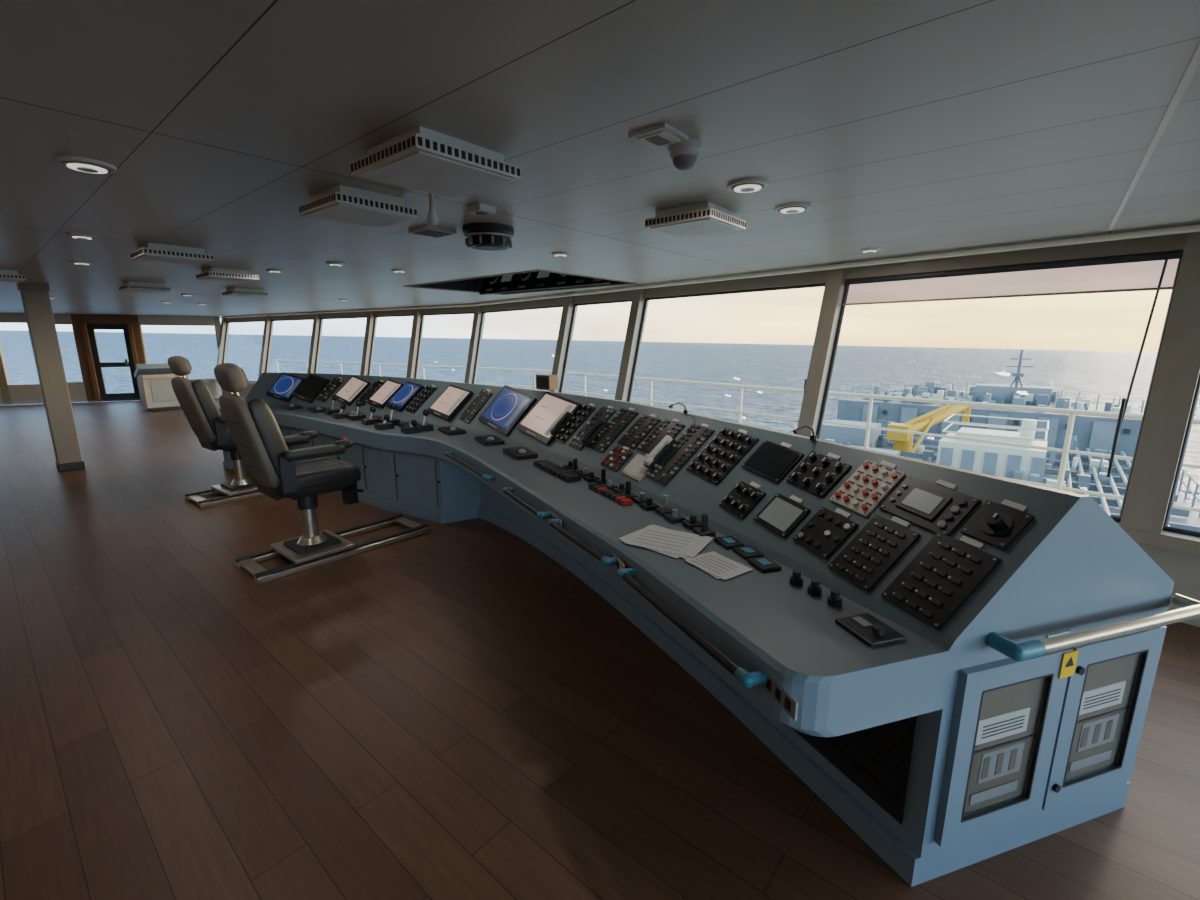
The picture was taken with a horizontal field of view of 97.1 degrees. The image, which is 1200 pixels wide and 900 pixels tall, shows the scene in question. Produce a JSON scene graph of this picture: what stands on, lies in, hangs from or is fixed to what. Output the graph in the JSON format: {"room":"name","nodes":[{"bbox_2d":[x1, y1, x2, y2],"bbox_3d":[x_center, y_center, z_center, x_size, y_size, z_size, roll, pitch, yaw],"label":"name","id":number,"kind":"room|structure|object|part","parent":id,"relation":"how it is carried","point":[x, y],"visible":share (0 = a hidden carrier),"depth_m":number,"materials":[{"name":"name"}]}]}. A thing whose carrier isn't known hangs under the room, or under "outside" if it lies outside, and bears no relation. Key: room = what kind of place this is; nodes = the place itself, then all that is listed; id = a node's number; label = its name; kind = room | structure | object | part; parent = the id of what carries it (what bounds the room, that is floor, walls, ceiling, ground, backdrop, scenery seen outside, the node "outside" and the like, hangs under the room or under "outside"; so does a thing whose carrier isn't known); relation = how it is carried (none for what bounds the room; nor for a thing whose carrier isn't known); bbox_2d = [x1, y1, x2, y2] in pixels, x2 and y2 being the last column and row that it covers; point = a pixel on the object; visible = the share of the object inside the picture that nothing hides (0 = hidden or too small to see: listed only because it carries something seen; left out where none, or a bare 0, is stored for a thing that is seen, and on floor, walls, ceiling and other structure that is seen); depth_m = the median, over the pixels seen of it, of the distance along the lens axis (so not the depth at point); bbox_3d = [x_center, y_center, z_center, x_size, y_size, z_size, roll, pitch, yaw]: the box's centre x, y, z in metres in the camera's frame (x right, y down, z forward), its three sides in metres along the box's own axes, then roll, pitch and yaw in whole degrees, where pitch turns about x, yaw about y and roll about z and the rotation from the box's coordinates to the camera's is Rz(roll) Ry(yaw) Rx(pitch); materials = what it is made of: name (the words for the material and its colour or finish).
{"room":"control cabin","nodes":[
{"label":"control cabin","id":0,"kind":"room"},
{"bbox_2d":[408,225,456,237],"bbox_3d":[-1.011,-1.315,3.200,0.200,0.024,0.200,10,15,39],"label":"ceiling speaker","id":1,"kind":"object","parent":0,"point":[427,230],"depth_m":3.16},
{"bbox_2d":[467,203,495,215],"bbox_3d":[-0.591,-1.195,2.643,0.100,0.034,0.100,10,15,39],"label":"ceiling sensor","id":2,"kind":"object","parent":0,"point":[479,209],"depth_m":2.62,"materials":[{"name":"white plastic"}]},
{"bbox_2d":[0,397,1199,899],"bbox_3d":[-8.322,0.533,5.306,29.079,0.001,14.638,10,15,39],"label":"floor","id":3,"kind":"structure","parent":0,"point":[450,711],"depth_m":2.22,"materials":[{"name":"brown wood"}]},
{"bbox_2d":[17,282,84,471],"bbox_3d":[-6.702,-0.861,6.490,0.270,2.250,0.250,10,15,39],"label":"support pillar","id":4,"kind":"structure","parent":3,"relation":"on","point":[35,297],"depth_m":6.40,"materials":[{"name":"grey metal"}]},
{"bbox_2d":[134,363,188,410],"bbox_3d":[-10.209,-1.488,12.439,0.764,1.060,0.920,10,15,39],"label":"control console","id":5,"kind":"object","parent":3,"relation":"on","point":[156,391],"visible":0.78,"depth_m":12.18,"materials":[{"name":"grey plastic"}]},
{"bbox_2d":[167,356,264,507],"bbox_3d":[-3.676,-0.281,5.652,0.710,1.454,1.300,9,15,36],"label":"chair","id":6,"kind":"object","parent":3,"relation":"on","point":[202,413],"visible":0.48,"depth_m":5.18,"materials":[{"name":"leather"}]},
{"bbox_3d":[-3.972,-0.458,5.216,0.500,0.930,0.312,9,15,36],"label":"backrest","id":7,"kind":"part","parent":6,"relation":"part of","materials":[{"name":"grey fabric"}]},
{"bbox_3d":[-3.773,-0.140,5.551,0.550,0.180,0.580,9,15,36],"label":"seat","id":8,"kind":"part","parent":6,"relation":"part of","materials":[{"name":"black leather"}]},
{"bbox_2d":[214,363,429,583],"bbox_3d":[-2.048,0.055,4.033,0.710,1.454,1.300,10,15,39],"label":"chair","id":9,"kind":"object","parent":3,"relation":"on","point":[278,472],"visible":1,"depth_m":3.71,"materials":[{"name":"leather"}]},
{"bbox_3d":[-2.363,-0.125,3.612,0.500,0.930,0.312,10,15,39],"label":"backrest","id":10,"kind":"part","parent":9,"relation":"part of","materials":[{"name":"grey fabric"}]},
{"bbox_3d":[-2.151,0.194,3.937,0.550,0.180,0.580,10,15,39],"label":"seat","id":11,"kind":"part","parent":9,"relation":"part of","materials":[{"name":"black leather"}]},
{"bbox_2d":[218,372,1199,886],"bbox_3d":[-1.360,0.070,4.478,8.661,1.244,2.592,10,15,39],"label":"console","id":12,"kind":"object","parent":3,"relation":"on","point":[961,665],"visible":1,"depth_m":1.71,"materials":[{"name":"blue paint"}]},
{"bbox_2d":[536,374,557,389],"bbox_3d":[-0.444,-0.568,4.436,0.160,0.120,0.104,10,15,39],"label":"box","id":13,"kind":"object","parent":12,"relation":"on","point":[543,381],"visible":1,"depth_m":4.39,"materials":[{"name":"brown wood"}]},
{"bbox_2d":[618,524,713,558],"bbox_3d":[0.283,0.375,2.199,0.350,0.007,0.290,10,15,39],"label":"paper sheets","id":14,"kind":"object","parent":12,"relation":"on","point":[672,543],"visible":1,"depth_m":2.18,"materials":[{"name":"white paper"}]},
{"bbox_2d":[683,551,752,579],"bbox_3d":[0.432,0.424,1.967,0.248,0.005,0.214,10,15,39],"label":"paper sheets","id":15,"kind":"object","parent":12,"relation":"on","point":[718,566],"visible":1,"depth_m":1.95,"materials":[{"name":"white paper"}]},
{"bbox_2d":[0,0,1199,316],"bbox_3d":[-8.172,-1.624,5.010,29.117,0.155,15.058,10,15,39],"label":"ceiling","id":16,"kind":"structure","parent":0,"point":[905,127],"depth_m":1.65,"materials":[{"name":"white plastic"}]},
{"bbox_2d":[0,270,25,282],"bbox_3d":[-5.802,-1.671,5.066,0.404,0.085,0.404,10,15,39],"label":"ceiling vent","id":17,"kind":"object","parent":16,"relation":"in","point":[5,275],"visible":1,"depth_m":5.05,"materials":[{"name":"white metal"}]},
{"bbox_2d":[66,233,96,239],"bbox_3d":[-3.271,-1.346,3.346,0.140,0.024,0.140,10,15,39],"label":"recessed light","id":18,"kind":"object","parent":16,"relation":"in","point":[73,235],"visible":1,"depth_m":3.32,"materials":[{"name":"white plastic"}]},
{"bbox_2d":[70,261,92,264],"bbox_3d":[-4.401,-1.585,4.502,0.140,0.024,0.140,10,15,39],"label":"recessed light","id":19,"kind":"object","parent":16,"relation":"in","point":[73,262],"visible":1,"depth_m":4.47,"materials":[{"name":"white plastic"}]},
{"bbox_2d":[55,156,116,173],"bbox_3d":[-1.931,-1.065,1.995,0.170,0.024,0.170,10,15,39],"label":"recessed light","id":20,"kind":"object","parent":16,"relation":"in","point":[82,164],"visible":1,"depth_m":1.97,"materials":[{"name":"white plastic"}]},
{"bbox_2d":[119,282,170,292],"bbox_3d":[-5.362,-1.915,6.241,0.404,0.085,0.404,10,15,39],"label":"ceiling vent","id":21,"kind":"object","parent":16,"relation":"in","point":[128,286],"visible":1,"depth_m":6.14,"materials":[{"name":"white metal"}]},
{"bbox_2d":[130,243,213,264],"bbox_3d":[-3.101,-1.417,3.842,0.404,0.085,0.404,10,15,39],"label":"ceiling vent","id":22,"kind":"object","parent":16,"relation":"in","point":[153,252],"visible":1,"depth_m":3.75,"materials":[{"name":"white plastic"}]},
{"bbox_2d":[196,267,258,282],"bbox_3d":[-3.561,-1.671,5.066,0.404,0.085,0.404,10,15,39],"label":"ceiling vent","id":23,"kind":"object","parent":16,"relation":"in","point":[216,274],"visible":1,"depth_m":4.97,"materials":[{"name":"white plastic"}]},
{"bbox_2d":[222,288,267,296],"bbox_3d":[-4.642,-2.057,6.926,0.404,0.085,0.404,10,15,39],"label":"ceiling vent","id":24,"kind":"object","parent":16,"relation":"in","point":[240,292],"visible":1,"depth_m":6.83,"materials":[{"name":"white plastic"}]},
{"bbox_2d":[266,269,282,272],"bbox_3d":[-3.081,-1.693,5.021,0.140,0.024,0.140,10,15,39],"label":"recessed light","id":25,"kind":"object","parent":16,"relation":"in","point":[268,270],"visible":1,"depth_m":4.98,"materials":[{"name":"white plastic"}]},
{"bbox_2d":[326,262,343,265],"bbox_3d":[-2.281,-1.600,4.570,0.140,0.024,0.140,10,15,39],"label":"recessed light","id":26,"kind":"object","parent":16,"relation":"in","point":[327,263],"visible":1,"depth_m":4.53,"materials":[{"name":"white plastic"}]},
{"bbox_2d":[299,185,417,227],"bbox_3d":[-1.131,-1.135,2.481,0.384,0.085,0.384,10,15,39],"label":"ceiling vent","id":27,"kind":"object","parent":16,"relation":"in","point":[340,203],"visible":1,"depth_m":2.40,"materials":[{"name":"white plastic"}]},
{"bbox_2d":[391,269,406,272],"bbox_3d":[-1.901,-1.693,5.021,0.140,0.024,0.140,10,15,39],"label":"recessed light","id":28,"kind":"object","parent":16,"relation":"in","point":[393,270],"visible":1,"depth_m":4.98,"materials":[{"name":"white plastic"}]},
{"bbox_2d":[424,192,438,225],"bbox_3d":[-0.741,-1.068,2.332,0.060,0.155,0.060,10,15,39],"label":"microphone","id":29,"kind":"object","parent":16,"relation":"hanging from","point":[432,220],"depth_m":2.32,"materials":[{"name":"white plastic"}]},
{"bbox_2d":[350,126,520,198],"bbox_3d":[-0.580,-1.011,1.884,0.424,0.085,0.424,10,15,39],"label":"ceiling vent","id":30,"kind":"object","parent":16,"relation":"in","point":[420,158],"visible":1,"depth_m":1.80,"materials":[{"name":"white plastic"}]},
{"bbox_2d":[462,222,513,250],"bbox_3d":[-0.661,-1.259,3.150,0.300,0.115,0.300,10,15,39],"label":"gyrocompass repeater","id":31,"kind":"object","parent":16,"relation":"attached to","point":[482,235],"visible":1,"depth_m":3.05,"materials":[{"name":"grey plastic"}]},
{"bbox_2d":[404,270,637,294],"bbox_3d":[-0.986,-2.138,6.301,2.423,0.412,1.573,10,15,39],"label":"panel","id":32,"kind":"object","parent":16,"relation":"attached to","point":[532,281],"visible":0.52,"depth_m":6.73,"materials":[{"name":"grey plastic"}]},
{"bbox_2d":[551,252,569,256],"bbox_3d":[-0.301,-1.492,4.052,0.140,0.024,0.140,10,15,39],"label":"recessed light","id":33,"kind":"object","parent":16,"relation":"in","point":[557,254],"visible":1,"depth_m":4.01,"materials":[{"name":"white plastic"}]},
{"bbox_2d":[628,123,688,149],"bbox_3d":[0.190,-1.011,1.718,0.140,0.018,0.140,10,15,39],"label":"ceiling vent","id":34,"kind":"object","parent":16,"relation":"attached to","point":[661,135],"depth_m":1.70,"materials":[{"name":"white plastic"}]},
{"bbox_2d":[669,138,701,170],"bbox_3d":[0.289,-0.998,1.805,0.110,0.080,0.110,10,15,39],"label":"dome security camera","id":35,"kind":"object","parent":16,"relation":"attached to","point":[685,154],"visible":0.99,"depth_m":1.77,"materials":[{"name":"white plastic"}]},
{"bbox_2d":[645,201,745,237],"bbox_3d":[0.499,-1.192,2.756,0.384,0.085,0.384,10,15,39],"label":"ceiling vent","id":36,"kind":"object","parent":16,"relation":"in","point":[704,218],"visible":1,"depth_m":2.67,"materials":[{"name":"white metal"}]},
{"bbox_2d":[727,178,768,192],"bbox_3d":[0.630,-1.120,2.260,0.170,0.024,0.170,10,15,39],"label":"recessed light","id":37,"kind":"object","parent":16,"relation":"in","point":[748,185],"visible":1,"depth_m":2.22,"materials":[{"name":"white plastic"}]},
{"bbox_2d":[775,202,810,213],"bbox_3d":[0.960,-1.200,2.642,0.170,0.024,0.170,10,15,39],"label":"recessed light","id":38,"kind":"object","parent":16,"relation":"in","point":[788,208],"visible":1,"depth_m":2.60,"materials":[{"name":"white plastic"}]},
{"bbox_2d":[859,247,880,252],"bbox_3d":[1.969,-1.454,3.866,0.140,0.024,0.140,10,15,39],"label":"recessed light","id":39,"kind":"object","parent":16,"relation":"in","point":[871,249],"visible":1,"depth_m":3.83,"materials":[{"name":"white plastic"}]},
{"bbox_2d":[1108,42,1199,230],"bbox_3d":[3.126,-0.948,1.391,2.469,0.008,2.700,10,15,39],"label":"trim","id":40,"kind":"structure","parent":16,"relation":"attached to","point":[1194,62],"depth_m":1.60,"materials":[{"name":"white metal"}]},
{"bbox_2d":[0,223,1199,626],"bbox_3d":[-8.171,-0.604,5.250,29.302,2.250,15.102,10,15,39],"label":"wall","id":41,"kind":"structure","parent":0,"point":[1177,372],"depth_m":4.34,"materials":[{"name":"grey metal"}]},
{"bbox_2d":[55,323,83,382],"bbox_3d":[-13.705,-2.489,13.672,0.223,1.579,0.421,10,15,39],"label":"window","id":42,"kind":"structure","parent":41,"relation":"in","point":[55,323],"depth_m":13.70,"materials":[{"name":"clear glass"}]},
{"bbox_2d":[81,320,140,401],"bbox_3d":[-12.878,-2.355,14.058,0.558,2.100,0.974,10,15,39],"label":"door","id":43,"kind":"structure","parent":41,"relation":"in","point":[88,326],"depth_m":13.98,"materials":[{"name":"black metal"}]},
{"bbox_2d":[139,324,217,379],"bbox_3d":[-11.554,-2.698,14.679,0.752,1.579,1.584,10,15,39],"label":"window","id":44,"kind":"structure","parent":41,"relation":"in","point":[139,324],"depth_m":14.45,"materials":[{"name":"clear glass"}]},
{"bbox_2d":[222,320,264,381],"bbox_3d":[-9.644,-2.682,14.354,2.343,1.595,0.667,10,15,39],"label":"window","id":45,"kind":"structure","parent":41,"relation":"in","point":[264,320],"depth_m":14.94,"materials":[{"name":"clear glass"}]},
{"bbox_2d":[265,319,312,371],"bbox_3d":[-7.659,-2.420,13.092,2.174,1.595,0.646,10,15,39],"label":"window","id":46,"kind":"structure","parent":41,"relation":"in","point":[289,319],"depth_m":13.63,"materials":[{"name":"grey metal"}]},
{"bbox_2d":[314,316,366,372],"bbox_3d":[-5.834,-2.179,11.932,1.965,1.595,0.620,10,15,39],"label":"window","id":47,"kind":"structure","parent":41,"relation":"in","point":[365,316],"depth_m":12.42,"materials":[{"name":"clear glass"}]},
{"bbox_2d":[368,315,412,374],"bbox_3d":[-4.324,-1.980,10.972,1.429,1.595,0.554,10,15,39],"label":"window","id":48,"kind":"structure","parent":41,"relation":"in","point":[391,315],"depth_m":11.32,"materials":[{"name":"clear glass"}]},
{"bbox_2d":[414,312,473,377],"bbox_3d":[-2.989,-1.804,10.123,1.549,1.595,0.570,10,15,39],"label":"window","id":49,"kind":"structure","parent":41,"relation":"in","point":[423,315],"depth_m":10.50,"materials":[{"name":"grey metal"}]},
{"bbox_2d":[472,305,562,383],"bbox_3d":[-1.402,-1.498,8.648,2.570,1.595,0.828,10,15,39],"label":"window","id":50,"kind":"structure","parent":41,"relation":"in","point":[557,306],"depth_m":9.56,"materials":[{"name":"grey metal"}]},
{"bbox_2d":[559,299,631,392],"bbox_3d":[-0.082,-1.178,7.104,1.338,1.595,0.604,10,15,39],"label":"window","id":51,"kind":"structure","parent":41,"relation":"in","point":[629,300],"depth_m":7.53,"materials":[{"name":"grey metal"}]},
{"bbox_2d":[219,224,1199,317],"bbox_3d":[-1.835,-2.227,7.707,22.897,0.040,2.319,10,15,39],"label":"trim","id":52,"kind":"structure","parent":41,"relation":"attached to","point":[1189,228],"depth_m":4.23,"materials":[{"name":"beige metal"}]},
{"bbox_2d":[276,283,1199,511],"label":"railing","id":53,"kind":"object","parent":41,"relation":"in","point":[820,284],"depth_m":5.56,"materials":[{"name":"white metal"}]},
{"bbox_3d":[-0.928,-0.742,9.063,23.338,1.072,2.343,10,15,39],"label":"railing","id":54,"kind":"part","parent":53,"relation":"part of","materials":[{"name":"white metal"}]},
{"bbox_2d":[816,268,1179,521],"bbox_3d":[2.660,-0.514,3.907,2.053,1.595,0.730,10,15,39],"label":"window","id":55,"kind":"structure","parent":41,"relation":"in","point":[1124,402],"depth_m":3.27,"materials":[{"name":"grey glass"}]},
{"bbox_2d":[842,250,1182,305],"bbox_3d":[2.756,-1.210,3.845,1.957,0.223,0.400,10,15,39],"label":"roller blind","id":56,"kind":"object","parent":55,"relation":"attached to","point":[1155,270],"visible":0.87,"depth_m":3.63,"materials":[{"name":"white fabric"}]},
{"bbox_2d":[1162,373,1199,536],"bbox_3d":[4.056,-0.177,2.279,2.081,1.595,0.734,10,15,39],"label":"window","id":57,"kind":"structure","parent":41,"relation":"in","point":[1166,527],"depth_m":3.04,"materials":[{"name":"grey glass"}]},
{"label":"outside","id":58,"kind":"structure","parent":0,"visible":0},
{"bbox_2d":[0,330,1199,508],"bbox_3d":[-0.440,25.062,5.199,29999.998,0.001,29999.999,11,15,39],"label":"sea","id":59,"kind":"structure","parent":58,"point":[1109,374],"depth_m":557.49,"materials":[{"name":"liquid"}]},
{"bbox_2d":[785,350,1199,531],"bbox_3d":[20.383,6.559,31.889,18.000,24.400,48.000,10,15,39],"label":"foredeck","id":60,"kind":"object","parent":59,"relation":"on","point":[1094,434],"visible":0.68,"depth_m":32.04,"materials":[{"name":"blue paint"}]},
{"bbox_2d":[886,404,970,452],"bbox_3d":[19.856,-1.303,32.060,3.625,3.127,3.926,10,15,39],"label":"deck crane","id":61,"kind":"object","parent":60,"relation":"on","point":[902,441],"visible":0.74,"depth_m":31.71,"materials":[{"name":"yellow metal"}]}
]}

